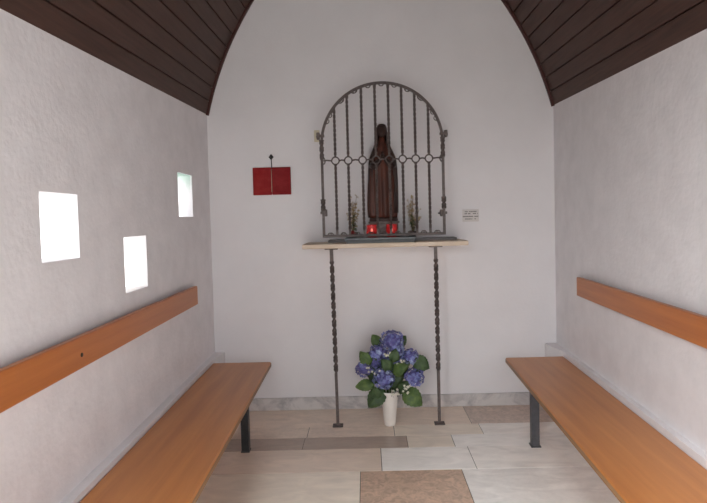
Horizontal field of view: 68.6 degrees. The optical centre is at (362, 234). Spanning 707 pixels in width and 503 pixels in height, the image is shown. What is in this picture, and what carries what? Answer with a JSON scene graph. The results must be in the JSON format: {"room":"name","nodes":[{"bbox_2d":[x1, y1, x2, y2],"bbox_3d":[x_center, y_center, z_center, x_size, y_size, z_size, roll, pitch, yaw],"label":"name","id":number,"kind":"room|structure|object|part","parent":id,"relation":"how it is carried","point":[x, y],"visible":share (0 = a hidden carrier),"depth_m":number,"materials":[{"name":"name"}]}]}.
{"room":"small chapel","nodes":[
{"label":"small chapel","id":0,"kind":"room"},
{"bbox_2d":[0,9,214,502],"bbox_3d":[-1.194,0.044,1.846,0.165,2.750,4.556,-1,2,-1],"label":"wall","id":1,"kind":"structure","parent":0,"point":[105,195],"depth_m":2.09,"materials":[{"name":"paint"}]},
{"bbox_2d":[0,286,197,412],"bbox_3d":[-1.078,0.442,1.937,0.058,0.120,2.908,-1,2,-1],"label":"backrest","id":2,"kind":"object","parent":1,"relation":"attached to","point":[20,380],"visible":1,"depth_m":1.93,"materials":[{"name":"brown wood"}]},
{"bbox_2d":[60,352,224,502],"bbox_3d":[-1.053,1.191,1.784,0.094,0.456,4.353,-1,2,-1],"label":"trim","id":3,"kind":"structure","parent":1,"relation":"attached to","point":[79,492],"depth_m":2.41,"materials":[{"name":"paint"}]},
{"bbox_2d":[0,0,706,113],"bbox_3d":[0.092,-1.615,1.683,2.732,1.995,4.350,-1,2,0],"label":"ceiling","id":4,"kind":"structure","parent":0,"point":[177,48],"depth_m":2.80,"materials":[{"name":"brown wood"}]},
{"bbox_2d":[207,0,556,397],"bbox_3d":[0.131,-0.761,3.987,2.922,4.150,0.200,-1,2,0],"label":"wall","id":5,"kind":"structure","parent":0,"point":[287,63],"depth_m":3.90,"materials":[{"name":"white paint"}]},
{"bbox_2d":[253,154,290,194],"bbox_3d":[-0.685,-0.454,3.892,0.284,0.306,0.020,-1,2,0],"label":"folder","id":6,"kind":"object","parent":5,"relation":"attached to","point":[266,181],"visible":1,"depth_m":3.89,"materials":[{"name":"red paper"}]},
{"bbox_2d":[206,0,554,115],"bbox_3d":[0.104,-1.773,3.840,2.598,1.700,0.025,-1,2,0],"label":"trim","id":7,"kind":"structure","parent":5,"relation":"attached to","point":[504,2],"depth_m":3.85,"materials":[{"name":"brown wood"}]},
{"bbox_2d":[314,81,447,237],"bbox_3d":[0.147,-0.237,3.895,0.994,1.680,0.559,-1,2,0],"label":"grille","id":8,"kind":"object","parent":5,"relation":"in","point":[318,137],"visible":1,"depth_m":3.62,"materials":[{"name":"black metal"}]},
{"bbox_2d":[249,392,539,410],"bbox_3d":[0.186,1.269,3.945,2.519,0.094,0.018,-1,2,0],"label":"baseboard","id":9,"kind":"structure","parent":5,"relation":"attached to","point":[507,398],"depth_m":3.94,"materials":[{"name":"grey stone"}]},
{"bbox_2d":[462,209,478,221],"bbox_3d":[0.810,-0.146,3.900,0.123,0.092,0.006,-1,2,0],"label":"wall plaque","id":10,"kind":"object","parent":5,"relation":"attached to","point":[469,215],"visible":1,"depth_m":3.90,"materials":[{"name":"grey paper"}]},
{"bbox_2d":[463,211,477,219],"bbox_3d":[0.810,-0.148,3.897,0.116,0.064,0.001,-1,2,0],"label":"print","id":11,"kind":"object","parent":10,"relation":"attached to","point":[467,215],"depth_m":3.90,"materials":[{"name":"grey paper"}]},
{"bbox_2d":[196,405,619,502],"bbox_3d":[0.167,1.453,1.620,3.000,0.120,4.718,-1,2,0],"label":"floor","id":12,"kind":"structure","parent":0,"point":[480,454],"depth_m":3.08,"materials":[{"name":"tile"}]},
{"bbox_2d":[80,362,270,502],"bbox_3d":[-0.831,1.184,2.116,0.421,0.436,3.229,-1,2,-1],"label":"bench","id":13,"kind":"object","parent":12,"relation":"on","point":[174,461],"visible":1,"depth_m":2.39,"materials":[{"name":"brown wood"}]},
{"bbox_3d":[-0.741,1.174,3.262,0.049,0.364,0.048,-1,2,0],"label":"leg","id":14,"kind":"part","parent":13,"relation":"part of","materials":[{"name":"black paint"}]},
{"bbox_2d":[302,239,467,427],"bbox_3d":[0.170,0.685,3.753,1.144,1.274,0.361,-1,2,0],"label":"console table","id":15,"kind":"object","parent":12,"relation":"on","point":[431,243],"visible":1,"depth_m":3.59,"materials":[{"name":"stone"}]},
{"bbox_3d":[-0.198,0.715,3.611,0.041,1.230,0.041,-1,2,0],"label":"leg","id":16,"kind":"part","parent":15,"relation":"part of","materials":[{"name":"metal"}]},
{"bbox_3d":[-0.174,1.328,3.623,0.072,0.015,0.054,-1,2,0],"label":"foot plate","id":17,"kind":"part","parent":15,"relation":"part of","materials":[{"name":"metal"}]},
{"bbox_2d":[345,236,415,243],"bbox_3d":[0.123,0.033,3.663,0.493,0.037,0.196,-1,2,0],"label":"tray","id":18,"kind":"object","parent":15,"relation":"on","point":[382,239],"visible":1,"depth_m":3.57,"materials":[{"name":"black paint"}]},
{"bbox_2d":[366,224,376,236],"bbox_3d":[0.064,-0.029,3.698,0.077,0.088,0.077,-1,2,0],"label":"votive candle","id":19,"kind":"object","parent":18,"relation":"on","point":[370,228],"visible":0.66,"depth_m":3.66,"materials":[{"name":"red glass"}]},
{"bbox_2d":[386,224,396,236],"bbox_3d":[0.205,-0.033,3.697,0.077,0.088,0.077,-1,2,0],"label":"votive candle","id":20,"kind":"object","parent":18,"relation":"on","point":[394,229],"visible":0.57,"depth_m":3.67,"materials":[{"name":"red glass"}]},
{"bbox_2d":[328,236,456,242],"bbox_3d":[0.215,0.035,3.837,0.935,0.018,0.149,-1,2,0],"label":"stone slab","id":21,"kind":"object","parent":15,"relation":"on","point":[450,237],"visible":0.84,"depth_m":3.76,"materials":[{"name":"grey stone"}]},
{"bbox_2d":[346,195,359,233],"bbox_3d":[-0.070,-0.134,3.812,0.106,0.334,0.072,-1,2,0],"label":"plant","id":22,"kind":"object","parent":21,"relation":"on","point":[354,218],"visible":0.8,"depth_m":3.81,"materials":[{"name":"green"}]},
{"bbox_2d":[367,124,399,236],"bbox_3d":[0.144,-0.393,3.796,0.231,0.842,0.165,-1,2,0],"label":"statue","id":23,"kind":"object","parent":21,"relation":"on","point":[382,141],"visible":0.83,"depth_m":3.77,"materials":[{"name":"wood"}]},
{"bbox_2d":[406,195,421,235],"bbox_3d":[0.375,-0.137,3.812,0.114,0.319,0.078,-1,2,0],"label":"plant","id":24,"kind":"object","parent":21,"relation":"on","point":[411,215],"visible":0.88,"depth_m":3.80,"materials":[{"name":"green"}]},
{"bbox_3d":[0.519,0.697,3.606,0.034,1.230,0.041,-1,2,0],"label":"leg","id":25,"kind":"part","parent":15,"relation":"part of","materials":[{"name":"metal"}]},
{"bbox_3d":[0.535,1.310,3.618,0.072,0.015,0.054,-1,2,0],"label":"foot plate","id":26,"kind":"part","parent":15,"relation":"part of","materials":[{"name":"metal"}]},
{"bbox_2d":[382,388,398,426],"bbox_3d":[0.187,1.205,3.622,0.133,0.243,0.133,-1,2,0],"label":"vase","id":27,"kind":"object","parent":12,"relation":"on","point":[389,407],"visible":0.71,"depth_m":3.58,"materials":[{"name":"white ceramic"}]},
{"bbox_2d":[355,329,429,407],"bbox_3d":[0.205,0.919,3.642,0.526,0.532,0.334,-1,2,0],"label":"hydrangea bouquet","id":28,"kind":"object","parent":27,"relation":"in","point":[388,370],"visible":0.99,"depth_m":3.56,"materials":[{"name":"blue plant"}]},
{"bbox_2d":[505,356,706,502],"bbox_3d":[1.145,1.135,2.084,0.413,0.436,3.202,-1,2,3],"label":"bench","id":29,"kind":"object","parent":12,"relation":"on","point":[635,461],"visible":1,"depth_m":2.34,"materials":[{"name":"brown wood"}]},
{"bbox_3d":[1.071,1.129,3.233,0.050,0.364,0.048,-1,2,0],"label":"leg","id":30,"kind":"part","parent":29,"relation":"part of","materials":[{"name":"grey paint"}]},
{"bbox_2d":[553,29,706,453],"bbox_3d":[1.432,-0.022,1.827,0.165,2.750,4.560,-1,2,3],"label":"wall","id":31,"kind":"structure","parent":0,"point":[630,147],"depth_m":2.58,"materials":[{"name":"paint"}]},
{"bbox_2d":[545,343,706,469],"bbox_3d":[1.339,1.125,1.767,0.109,0.466,4.356,-1,2,3],"label":"trim","id":32,"kind":"structure","parent":31,"relation":"attached to","point":[551,349],"depth_m":2.62,"materials":[{"name":"paint"}]},
{"bbox_2d":[577,277,706,348],"bbox_3d":[1.340,0.381,1.907,0.054,0.120,2.886,-1,2,3],"label":"backrest","id":33,"kind":"object","parent":31,"relation":"attached to","point":[690,326],"visible":1,"depth_m":2.41,"materials":[{"name":"brown wood"}]}
]}

